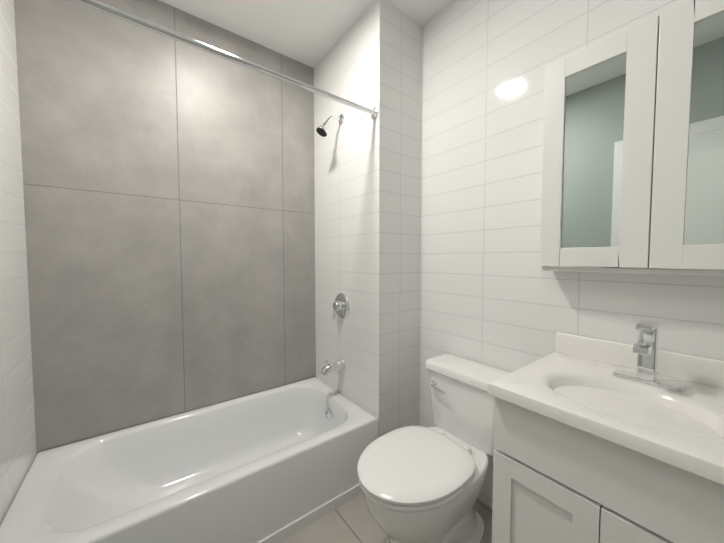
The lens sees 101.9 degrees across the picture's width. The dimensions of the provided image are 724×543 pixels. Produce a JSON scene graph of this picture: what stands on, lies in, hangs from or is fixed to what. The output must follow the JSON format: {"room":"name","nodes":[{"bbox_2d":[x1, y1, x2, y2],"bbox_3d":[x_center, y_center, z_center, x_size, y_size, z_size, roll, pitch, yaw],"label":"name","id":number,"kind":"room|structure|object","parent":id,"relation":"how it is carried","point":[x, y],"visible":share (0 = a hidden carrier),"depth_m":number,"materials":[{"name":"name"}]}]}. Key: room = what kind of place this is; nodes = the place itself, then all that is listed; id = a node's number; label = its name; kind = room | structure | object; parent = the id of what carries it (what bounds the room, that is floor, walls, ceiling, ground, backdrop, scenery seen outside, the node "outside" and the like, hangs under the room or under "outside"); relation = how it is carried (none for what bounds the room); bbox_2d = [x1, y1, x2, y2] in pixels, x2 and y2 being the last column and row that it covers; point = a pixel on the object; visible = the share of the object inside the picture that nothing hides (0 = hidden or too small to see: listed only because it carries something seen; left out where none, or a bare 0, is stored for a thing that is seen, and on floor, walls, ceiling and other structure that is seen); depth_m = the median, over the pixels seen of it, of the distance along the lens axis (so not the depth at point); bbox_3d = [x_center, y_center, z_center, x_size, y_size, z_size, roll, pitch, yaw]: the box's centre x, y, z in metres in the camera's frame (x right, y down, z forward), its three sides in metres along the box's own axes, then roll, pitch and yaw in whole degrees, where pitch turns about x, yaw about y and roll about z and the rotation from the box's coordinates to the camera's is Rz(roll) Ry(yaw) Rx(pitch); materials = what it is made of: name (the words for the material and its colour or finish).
{"room":"bathroom","nodes":[
{"label":"bathroom","id":0,"kind":"room"},
{"bbox_2d":[0,0,36,524],"bbox_3d":[-1.288,-0.102,0.962,0.100,2.590,0.745,-2,3,-37],"label":"wall tile","id":1,"kind":"structure","parent":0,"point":[18,453],"depth_m":1.15,"materials":[{"name":"white tile"}]},
{"bbox_2d":[14,0,315,452],"bbox_3d":[-0.939,-0.137,1.758,1.620,2.590,0.100,-2,3,-37],"label":"wall","id":2,"kind":"structure","parent":0,"point":[169,195],"depth_m":1.57,"materials":[{"name":"tile"}]},
{"bbox_2d":[159,0,454,67],"bbox_3d":[-0.036,-1.441,0.785,1.950,0.100,2.650,-2,3,-37],"label":"ceiling","id":3,"kind":"structure","parent":0,"point":[311,33],"depth_m":1.65,"materials":[{"name":"white paint"}]},
{"bbox_2d":[314,0,422,437],"bbox_3d":[0.015,-0.149,2.031,0.430,2.590,0.820,-2,3,-37],"label":"wall","id":4,"kind":"structure","parent":0,"point":[367,175],"depth_m":1.70,"materials":[{"name":"white tile"}]},
{"bbox_2d":[71,0,378,119],"bbox_3d":[-0.494,-0.826,1.142,1.420,0.060,0.060,-2,3,-37],"label":"curtain rod","id":5,"kind":"object","parent":4,"relation":"attached to","point":[140,22],"visible":1,"depth_m":1.09,"materials":[{"name":"silver metal"}]},
{"bbox_2d":[316,114,343,136],"bbox_3d":[-0.195,-0.893,1.776,0.173,0.162,0.072,-2,3,-37],"label":"shower head","id":6,"kind":"object","parent":4,"relation":"attached to","point":[322,131],"visible":1,"depth_m":1.76},
{"bbox_2d":[321,359,344,375],"bbox_3d":[-0.188,0.599,1.847,0.156,0.093,0.068,-2,3,-37],"label":"tub spout","id":7,"kind":"object","parent":4,"relation":"attached to","point":[337,365],"visible":1,"depth_m":1.83,"materials":[{"name":"silver metal"}]},
{"bbox_2d":[333,293,349,319],"bbox_3d":[-0.150,0.221,1.859,0.060,0.169,0.164,-2,3,-37],"label":"shower valve","id":8,"kind":"object","parent":4,"relation":"attached to","point":[341,306],"visible":1,"depth_m":1.84,"materials":[{"name":"silver metal"}]},
{"bbox_2d":[280,492,491,542],"bbox_3d":[-0.036,1.246,0.903,1.950,0.100,2.650,-2,3,-37],"label":"floor","id":9,"kind":"structure","parent":0,"point":[352,520],"depth_m":1.35,"materials":[{"name":"tile"}]},
{"bbox_2d":[0,377,377,542],"bbox_3d":[-0.688,0.991,1.477,1.416,0.360,0.727,-2,3,-37],"label":"bathtub","id":10,"kind":"object","parent":9,"relation":"on","point":[277,464],"visible":0.98,"depth_m":1.38,"materials":[{"name":"white ceramic"}]},
{"bbox_2d":[357,354,510,542],"bbox_3d":[0.305,0.822,1.264,0.732,0.716,0.412,-2,3,-37],"label":"toilet","id":11,"kind":"object","parent":9,"relation":"on","point":[420,484],"visible":0.92,"depth_m":1.19,"materials":[{"name":"white ceramic"}]},
{"bbox_2d":[488,332,723,542],"bbox_3d":[0.756,0.730,0.842,0.530,0.938,0.548,-2,3,-37],"label":"bathroom vanity","id":12,"kind":"object","parent":9,"relation":"on","point":[589,447],"visible":0.96,"depth_m":0.76,"materials":[{"name":"white paint"}]},
{"bbox_2d":[612,320,684,391],"bbox_3d":[0.834,0.244,0.866,0.131,0.181,0.156,-2,3,-37],"label":"faucet","id":13,"kind":"object","parent":12,"relation":"on","point":[645,348],"visible":1,"depth_m":0.87,"materials":[{"name":"silver metal"}]},
{"bbox_2d":[419,0,723,507],"bbox_3d":[0.948,-0.107,1.078,0.100,2.590,1.830,-2,3,-37],"label":"wall","id":14,"kind":"structure","parent":0,"point":[492,294],"depth_m":1.36,"materials":[{"name":"white tile"}]},
{"bbox_2d":[540,0,723,275],"bbox_3d":[0.921,-0.385,0.916,0.120,0.782,0.615,-2,3,-37],"label":"upper cabinet","id":15,"kind":"object","parent":14,"relation":"attached to","point":[633,157],"visible":1,"depth_m":0.90,"materials":[{"name":"white paint"}]}
]}

